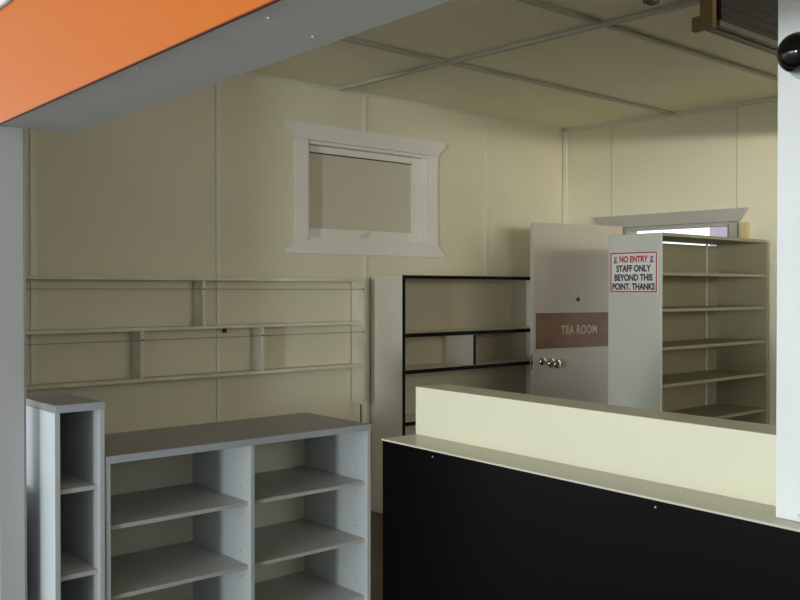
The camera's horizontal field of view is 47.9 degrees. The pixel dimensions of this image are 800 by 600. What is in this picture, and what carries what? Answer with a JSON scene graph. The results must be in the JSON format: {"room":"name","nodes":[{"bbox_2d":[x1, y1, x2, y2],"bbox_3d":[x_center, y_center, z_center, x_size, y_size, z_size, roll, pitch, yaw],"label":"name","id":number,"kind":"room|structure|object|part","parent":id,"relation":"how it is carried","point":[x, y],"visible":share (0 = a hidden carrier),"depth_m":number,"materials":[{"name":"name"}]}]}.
{"room":"shop","nodes":[
{"label":"shop","id":0,"kind":"room"},
{"bbox_2d":[23,74,564,433],"bbox_3d":[-0.532,0.022,6.077,5.500,2.900,0.120,-1,1,-41],"label":"wall","id":1,"kind":"structure","parent":0,"point":[133,194],"depth_m":5.52,"materials":[{"name":"beige paint"}]},
{"bbox_2d":[29,128,36,390],"bbox_3d":[-1.946,-0.002,4.780,0.034,2.778,0.008,-1,1,-41],"label":"trim","id":2,"kind":"structure","parent":1,"relation":"attached to","point":[32,132],"depth_m":4.77,"materials":[{"name":"beige paint"}]},
{"bbox_2d":[26,275,365,421],"bbox_3d":[-1.148,0.472,5.386,2.320,1.215,0.116,-1,1,-41],"label":"wall shelf","id":3,"kind":"object","parent":1,"relation":"attached to","point":[357,322],"visible":0.78,"depth_m":5.38,"materials":[{"name":"beige paint"}]},
{"bbox_3d":[-1.154,0.449,5.384,2.266,0.019,0.110,-1,1,-41],"label":"shelf","id":4,"kind":"part","parent":3,"relation":"part of","materials":[{"name":"beige paint"}]},
{"bbox_3d":[-1.154,0.161,5.381,2.266,0.019,0.110,-1,1,-41],"label":"shelf","id":5,"kind":"part","parent":3,"relation":"part of","materials":[{"name":"beige paint"}]},
{"bbox_3d":[-1.142,-0.126,5.389,2.299,0.019,0.110,-1,1,-41],"label":"shelf","id":6,"kind":"part","parent":3,"relation":"part of","materials":[{"name":"beige paint"}]},
{"bbox_3d":[-0.265,0.890,6.110,0.008,0.364,0.008,-1,1,-41],"label":"support rod","id":7,"kind":"part","parent":3,"relation":"part of","materials":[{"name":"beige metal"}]},
{"bbox_2d":[216,82,221,421],"bbox_3d":[-1.108,-0.010,5.498,0.034,2.778,0.008,-1,1,-41],"label":"trim","id":8,"kind":"structure","parent":1,"relation":"attached to","point":[218,85],"depth_m":5.49,"materials":[{"name":"beige paint"}]},
{"bbox_2d":[283,120,445,257],"bbox_3d":[-0.243,-0.738,6.298,1.426,0.855,0.137,-1,1,-41],"label":"window","id":9,"kind":"structure","parent":1,"relation":"in","point":[354,199],"depth_m":6.28,"materials":[{"name":"white paint"}]},
{"bbox_3d":[-0.646,-0.725,5.880,0.102,0.657,0.017,-1,1,-41],"label":"architrave","id":10,"kind":"part","parent":9,"relation":"part of","materials":[{"name":"white paint"}]},
{"bbox_3d":[-0.629,-0.726,5.999,0.038,0.614,0.040,-1,1,-41],"label":"sash","id":11,"kind":"part","parent":9,"relation":"part of","materials":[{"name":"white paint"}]},
{"bbox_3d":[-0.268,-0.739,6.307,0.911,0.506,0.005,-1,1,-41],"label":"pane","id":12,"kind":"part","parent":9,"relation":"part of","materials":[{"name":"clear glass"}]},
{"bbox_3d":[-0.206,-1.111,6.250,1.426,0.107,0.021,-1,1,-41],"label":"head architrave","id":13,"kind":"part","parent":9,"relation":"part of","materials":[{"name":"white paint"}]},
{"bbox_3d":[-0.206,-0.355,6.258,1.426,0.090,0.021,-1,1,-41],"label":"architrave","id":14,"kind":"part","parent":9,"relation":"part of","materials":[{"name":"white paint"}]},
{"bbox_3d":[0.244,-0.733,6.642,0.085,0.657,0.017,-1,1,-41],"label":"architrave","id":15,"kind":"part","parent":9,"relation":"part of","materials":[{"name":"white paint"}]},
{"bbox_2d":[362,96,366,130],"bbox_3d":[-0.244,-1.286,6.224,0.034,0.243,0.008,-1,1,-41],"label":"trim","id":16,"kind":"structure","parent":1,"relation":"attached to","point":[364,99],"depth_m":6.22,"materials":[{"name":"beige paint"}]},
{"bbox_2d":[363,255,366,422],"bbox_3d":[-0.244,0.530,6.244,0.034,1.680,0.008,-1,1,-41],"label":"trim","id":17,"kind":"structure","parent":1,"relation":"attached to","point":[364,256],"depth_m":6.24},
{"bbox_2d":[243,72,563,131],"bbox_3d":[-0.520,-1.416,5.977,5.010,0.019,0.021,-1,1,-41],"label":"trim","id":18,"kind":"structure","parent":1,"relation":"attached to","point":[246,73],"depth_m":6.39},
{"bbox_2d":[484,118,487,275],"bbox_3d":[0.669,-0.027,7.021,0.034,2.778,0.008,-1,1,-41],"label":"trim","id":19,"kind":"structure","parent":1,"relation":"attached to","point":[485,119],"depth_m":7.01,"materials":[{"name":"beige paint"}]},
{"bbox_2d":[371,511,382,599],"bbox_3d":[2.180,1.551,3.467,6.000,0.100,7.600,-1,1,-41],"label":"floor","id":20,"kind":"structure","parent":0,"point":[376,518],"depth_m":5.20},
{"bbox_2d":[0,125,26,599],"bbox_3d":[-1.295,0.059,2.959,0.103,2.896,0.108,-1,1,-41],"label":"post","id":21,"kind":"object","parent":20,"relation":"on","point":[13,454],"visible":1,"depth_m":2.93,"materials":[{"name":"grey paint"}]},
{"bbox_2d":[26,390,104,599],"bbox_3d":[-1.204,0.922,3.140,0.166,1.166,0.481,-1,1,-41],"label":"shelf unit","id":22,"kind":"object","parent":20,"relation":"on","point":[65,432],"visible":0.84,"depth_m":3.04,"materials":[{"name":"white laminate"}]},
{"bbox_3d":[-1.262,0.935,3.095,0.018,1.142,0.475,-1,1,-41],"label":"panel","id":23,"kind":"part","parent":22,"relation":"part of","materials":[{"name":"white laminate"}]},
{"bbox_3d":[-1.207,0.625,3.141,0.128,0.015,0.444,-1,1,-41],"label":"shelf","id":24,"kind":"part","parent":22,"relation":"part of","materials":[{"name":"grey laminate"}]},
{"bbox_3d":[-1.207,0.909,3.144,0.128,0.015,0.444,-1,1,-41],"label":"shelf","id":25,"kind":"part","parent":22,"relation":"part of","materials":[{"name":"grey laminate"}]},
{"bbox_3d":[-1.149,0.934,3.191,0.018,1.142,0.475,-1,1,-41],"label":"panel","id":26,"kind":"part","parent":22,"relation":"part of","materials":[{"name":"white laminate"}]},
{"bbox_2d":[105,413,371,599],"bbox_3d":[-0.703,1.010,3.574,1.150,0.980,0.476,-1,1,-41],"label":"shelf unit","id":27,"kind":"object","parent":20,"relation":"on","point":[278,507],"depth_m":3.62,"materials":[{"name":"white laminate"}]},
{"bbox_3d":[-1.134,1.026,3.208,0.018,0.956,0.470,-1,1,-41],"label":"panel","id":28,"kind":"part","parent":27,"relation":"part of","materials":[{"name":"white laminate"}]},
{"bbox_2d":[111,541,247,599],"bbox_3d":[-0.923,1.010,3.392,0.541,0.015,0.439,-1,1,-41],"label":"shelf","id":29,"kind":"object","parent":27,"relation":"attached to","point":[146,568],"depth_m":3.40,"materials":[{"name":"grey laminate"}]},
{"bbox_2d":[111,483,247,529],"bbox_3d":[-0.923,0.770,3.390,0.541,0.015,0.439,-1,1,-41],"label":"shelf","id":30,"kind":"object","parent":27,"relation":"attached to","point":[156,502],"depth_m":3.40,"materials":[{"name":"grey laminate"}]},
{"bbox_3d":[-0.857,0.996,3.746,1.103,0.906,0.011,-1,1,-41],"label":"panel","id":31,"kind":"part","parent":27,"relation":"part of","materials":[{"name":"grey wood"}]},
{"bbox_2d":[255,571,363,599],"bbox_3d":[-0.497,1.246,3.760,0.541,0.015,0.439,-1,1,-41],"label":"shelf","id":32,"kind":"object","parent":27,"relation":"attached to","point":[283,585],"depth_m":3.86,"materials":[{"name":"grey laminate"}]},
{"bbox_2d":[255,518,363,566],"bbox_3d":[-0.497,1.006,3.757,0.541,0.015,0.439,-1,1,-41],"label":"shelf","id":33,"kind":"object","parent":27,"relation":"attached to","point":[280,539],"depth_m":3.77,"materials":[{"name":"grey laminate"}]},
{"bbox_2d":[255,466,363,503],"bbox_3d":[-0.497,0.766,3.755,0.541,0.015,0.439,-1,1,-41],"label":"shelf","id":34,"kind":"object","parent":27,"relation":"attached to","point":[272,483],"depth_m":3.76,"materials":[{"name":"grey laminate"}]},
{"bbox_3d":[-0.282,1.018,3.938,0.018,0.956,0.470,-1,1,-41],"label":"panel","id":35,"kind":"part","parent":27,"relation":"part of","materials":[{"name":"white laminate"}]},
{"bbox_2d":[371,275,529,513],"bbox_3d":[0.527,0.646,6.669,1.632,1.639,0.339,-1,1,-41],"label":"bookcase","id":36,"kind":"object","parent":20,"relation":"on","point":[468,331],"visible":0.54,"depth_m":6.56,"materials":[{"name":"white laminate"}]},
{"bbox_3d":[-0.086,0.652,6.146,0.020,1.638,0.334,-1,1,-41],"label":"panel","id":37,"kind":"part","parent":36,"relation":"part of","materials":[{"name":"white laminate"}]},
{"bbox_3d":[0.528,0.826,6.669,1.589,0.020,0.326,-1,1,-41],"label":"shelf","id":38,"kind":"part","parent":36,"relation":"part of","materials":[{"name":"white laminate"}]},
{"bbox_3d":[0.420,0.625,6.794,1.589,1.558,0.007,-1,1,-41],"label":"panel","id":39,"kind":"part","parent":36,"relation":"part of","materials":[{"name":"beige wood"}]},
{"bbox_3d":[0.528,0.478,6.665,1.589,0.020,0.326,-1,1,-41],"label":"shelf","id":40,"kind":"part","parent":36,"relation":"part of","materials":[{"name":"white laminate"}]},
{"bbox_3d":[0.528,0.231,6.662,1.589,0.020,0.326,-1,1,-41],"label":"shelf","id":41,"kind":"part","parent":36,"relation":"part of","materials":[{"name":"white laminate"}]},
{"bbox_3d":[1.137,0.641,7.194,0.020,1.638,0.334,-1,1,-41],"label":"panel","id":42,"kind":"part","parent":36,"relation":"part of","materials":[{"name":"white laminate"}]},
{"bbox_2d":[381,384,799,599],"bbox_3d":[1.250,0.919,1.584,0.285,1.206,3.902,0,1,-38],"label":"counter","id":43,"kind":"object","parent":20,"relation":"on","point":[494,494],"depth_m":2.43,"materials":[{"name":"black laminate"}]},
{"bbox_2d":[776,0,799,521],"bbox_3d":[0.937,-0.451,1.927,0.133,1.858,0.200,0,1,-38],"label":"column","id":44,"kind":"structure","parent":43,"relation":"on","point":[788,164],"depth_m":1.95,"materials":[{"name":"paint"}]},
{"bbox_2d":[776,32,799,78],"bbox_3d":[0.836,-0.515,1.887,0.086,0.093,0.086,-1,1,-41],"label":"dome camera","id":45,"kind":"object","parent":44,"relation":"attached to","point":[788,51],"visible":1,"depth_m":1.87,"materials":[{"name":"black plastic"}]},
{"bbox_2d":[608,232,767,423],"bbox_3d":[1.976,0.525,6.099,1.330,1.893,0.390,-1,1,-41],"label":"shelving unit","id":46,"kind":"object","parent":20,"relation":"on","point":[697,345],"visible":0.7,"depth_m":6.33,"materials":[{"name":"beige wood"}]},
{"bbox_2d":[610,251,657,292],"bbox_3d":[1.467,-0.174,5.658,0.006,0.260,0.352,-1,1,-41],"label":"notice","id":47,"kind":"object","parent":46,"relation":"attached to","point":[630,272],"visible":1,"depth_m":5.65,"materials":[{"name":"white paper"}]},
{"bbox_3d":[1.478,0.531,5.672,0.018,1.891,0.390,-1,1,-41],"label":"panel","id":48,"kind":"part","parent":46,"relation":"part of","materials":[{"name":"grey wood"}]},
{"bbox_3d":[1.851,0.499,6.244,1.293,1.782,0.005,-1,1,-41],"label":"panel","id":49,"kind":"part","parent":46,"relation":"part of","materials":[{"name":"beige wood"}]},
{"bbox_3d":[1.978,0.527,6.096,1.293,0.020,0.371,-1,1,-41],"label":"shelf","id":50,"kind":"part","parent":46,"relation":"part of","materials":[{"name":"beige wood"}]},
{"bbox_3d":[1.978,0.296,6.093,1.293,0.020,0.371,-1,1,-41],"label":"shelf","id":51,"kind":"part","parent":46,"relation":"part of","materials":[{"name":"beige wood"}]},
{"bbox_3d":[1.978,0.058,6.091,1.293,0.020,0.371,-1,1,-41],"label":"shelf","id":52,"kind":"part","parent":46,"relation":"part of","materials":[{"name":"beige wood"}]},
{"bbox_3d":[1.978,-0.168,6.088,1.293,0.020,0.371,-1,1,-41],"label":"shelf","id":53,"kind":"part","parent":46,"relation":"part of","materials":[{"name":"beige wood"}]},
{"bbox_3d":[1.978,0.782,6.099,1.293,0.020,0.371,-1,1,-41],"label":"shelf","id":54,"kind":"part","parent":46,"relation":"part of","materials":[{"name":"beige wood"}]},
{"bbox_3d":[2.474,0.531,6.526,0.018,1.872,0.390,-1,1,-41],"label":"panel","id":55,"kind":"part","parent":46,"relation":"part of","materials":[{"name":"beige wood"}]},
{"bbox_2d":[249,0,777,129],"bbox_3d":[2.180,-1.448,3.433,6.000,0.100,7.600,-1,1,-41],"label":"ceiling","id":56,"kind":"structure","parent":0,"point":[602,61],"depth_m":5.43,"materials":[{"name":"beige paint"}]},
{"bbox_2d":[339,37,443,62],"bbox_3d":[-0.682,-1.400,4.510,2.455,0.019,0.036,-1,1,-41],"label":"trim","id":57,"kind":"structure","parent":56,"relation":"attached to","point":[347,39],"depth_m":5.04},
{"bbox_2d":[338,0,699,90],"bbox_3d":[1.094,-1.400,4.524,0.039,0.019,4.280,-1,1,-44],"label":"trim","id":58,"kind":"structure","parent":56,"relation":"attached to","point":[691,3],"depth_m":4.88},
{"bbox_2d":[516,0,600,24],"bbox_3d":[0.043,-1.391,3.722,2.530,0.019,0.036,-1,1,-41],"label":"trim","id":59,"kind":"structure","parent":56,"relation":"attached to","point":[537,3],"depth_m":4.35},
{"bbox_2d":[451,63,674,114],"bbox_3d":[1.201,-1.418,6.124,2.345,0.019,0.036,-1,1,-41],"label":"trim","id":60,"kind":"structure","parent":56,"relation":"attached to","point":[461,65],"depth_m":5.98,"materials":[{"name":"beige paint"}]},
{"bbox_2d":[643,0,659,5],"bbox_3d":[0.892,-1.223,3.187,0.050,0.344,0.040,-1,1,-41],"label":"block","id":61,"kind":"object","parent":56,"relation":"hanging from","point":[648,2],"visible":1,"depth_m":3.18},
{"bbox_2d":[607,25,777,80],"bbox_3d":[1.960,-1.410,5.365,2.340,0.019,0.036,-1,1,-41],"label":"trim","id":62,"kind":"structure","parent":56,"relation":"attached to","point":[616,28],"depth_m":5.07,"materials":[{"name":"beige paint"}]},
{"bbox_2d":[692,0,777,54],"bbox_3d":[2.257,-1.233,4.407,2.850,0.348,0.105,-1,1,-41],"label":"box","id":63,"kind":"object","parent":56,"relation":"hanging from","point":[752,23],"visible":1,"depth_m":3.59,"materials":[{"name":"wood"}]},
{"bbox_3d":[2.270,-1.070,4.416,2.820,0.022,0.030,-1,1,-41],"label":"rail","id":64,"kind":"part","parent":63,"relation":"part of","materials":[{"name":"grey metal"}]},
{"bbox_3d":[2.294,-1.077,4.388,2.820,0.023,0.026,-1,1,-41],"label":"rail","id":65,"kind":"part","parent":63,"relation":"part of","materials":[{"name":"grey metal"}]},
{"bbox_2d":[565,101,777,424],"bbox_3d":[4.110,0.034,5.026,7.650,2.900,0.121,1,1,45],"label":"wall","id":66,"kind":"structure","parent":0,"point":[686,162],"depth_m":6.84,"materials":[{"name":"beige paint"}]},
{"bbox_2d":[563,131,567,223],"bbox_3d":[1.400,-0.034,7.623,0.036,2.778,0.033,1,1,45],"label":"trim","id":67,"kind":"structure","parent":66,"relation":"attached to","point":[565,133],"depth_m":7.60,"materials":[{"name":"beige paint"}]},
{"bbox_2d":[530,222,622,403],"bbox_3d":[1.397,0.436,6.930,0.906,2.037,0.138,0,1,-30],"label":"door","id":68,"kind":"structure","parent":66,"relation":"in","point":[569,262],"depth_m":6.89,"materials":[{"name":"beige paint"}]},
{"bbox_3d":[0.986,0.465,6.739,0.001,0.120,0.024,0,1,-30],"label":"latch plate","id":69,"kind":"part","parent":68,"relation":"part of","materials":[{"name":"silver metal"}]},
{"bbox_3d":[1.149,0.479,6.802,0.074,0.074,0.012,0,1,-30],"label":"handle","id":70,"kind":"part","parent":68,"relation":"part of","materials":[{"name":"silver metal"}]},
{"bbox_3d":[1.170,0.479,6.764,0.072,0.072,0.073,0,1,-30],"label":"knob","id":71,"kind":"part","parent":68,"relation":"part of","materials":[{"name":"silver metal"}]},
{"bbox_3d":[1.389,0.231,6.940,0.857,0.268,0.004,0,1,-30],"label":"sign plate","id":72,"kind":"part","parent":68,"relation":"part of","materials":[{"name":"brown plastic"}]},
{"bbox_2d":[611,125,611,215],"bbox_3d":[1.720,-1.045,7.316,0.002,0.746,0.006,-1,1,-44],"label":"trim","id":73,"kind":"structure","parent":66,"relation":"attached to","point":[611,125],"depth_m":7.32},
{"bbox_2d":[594,207,748,237],"bbox_3d":[2.099,0.394,7.010,1.292,2.134,0.158,1,1,45],"label":"door frame","id":74,"kind":"structure","parent":66,"relation":"attached to","point":[729,218],"depth_m":6.86,"materials":[{"name":"grey paint"}]},
{"bbox_3d":[2.057,-0.625,6.956,1.292,0.095,0.039,1,1,45],"label":"head architrave","id":75,"kind":"part","parent":74,"relation":"part of","materials":[{"name":"grey paint"}]},
{"bbox_3d":[2.443,0.446,6.596,0.062,2.038,0.019,1,1,45],"label":"architrave","id":76,"kind":"part","parent":74,"relation":"part of","materials":[{"name":"grey paint"}]},
{"bbox_2d":[568,97,777,130],"bbox_3d":[3.809,-1.407,5.207,6.755,0.021,0.026,1,1,45],"label":"trim","id":77,"kind":"structure","parent":66,"relation":"attached to","point":[774,98],"depth_m":6.87,"materials":[{"name":"white paint"}]},
{"bbox_2d":[736,132,736,207],"bbox_3d":[2.461,-1.036,6.575,0.002,0.746,0.006,-1,1,-44],"label":"trim","id":78,"kind":"structure","parent":66,"relation":"attached to","point":[736,132],"depth_m":6.58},
{"bbox_2d":[739,222,749,238],"bbox_3d":[2.494,-0.499,6.516,0.060,0.132,0.045,1,1,45],"label":"junction box","id":79,"kind":"object","parent":66,"relation":"attached to","point":[744,227],"visible":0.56,"depth_m":6.50,"materials":[{"name":"yellow plastic"}]},
{"bbox_3d":[0.029,0.073,1.540,0.248,2.900,7.500,-1,1,-41],"label":"wall","id":80,"kind":"structure","parent":0,"visible":0},
{"bbox_2d":[0,0,450,132],"bbox_3d":[0.565,-0.718,0.897,0.260,0.364,5.440,-1,1,-41],"label":"bulkhead","id":81,"kind":"object","parent":80,"relation":"attached to","point":[67,66],"visible":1,"depth_m":2.19,"materials":[{"name":"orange paint"}]},
{"bbox_3d":[0.472,-0.895,0.816,0.017,0.008,5.440,-1,1,-41],"label":"trim","id":82,"kind":"part","parent":81,"relation":"part of","materials":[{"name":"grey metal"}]},
{"label":"outside","id":83,"kind":"structure","parent":0,"visible":0},
{"bbox_3d":[8.732,1.456,12.111,15.000,0.098,25.000,-1,1,-41],"label":"yard","id":84,"kind":"structure","parent":83,"visible":0},
{"bbox_2d":[709,227,726,245],"bbox_3d":[6.565,-0.332,10.918,5.150,3.500,2.300,1,1,45],"label":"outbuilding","id":85,"kind":"structure","parent":84,"relation":"on","point":[714,231],"depth_m":11.86,"materials":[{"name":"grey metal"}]}
]}

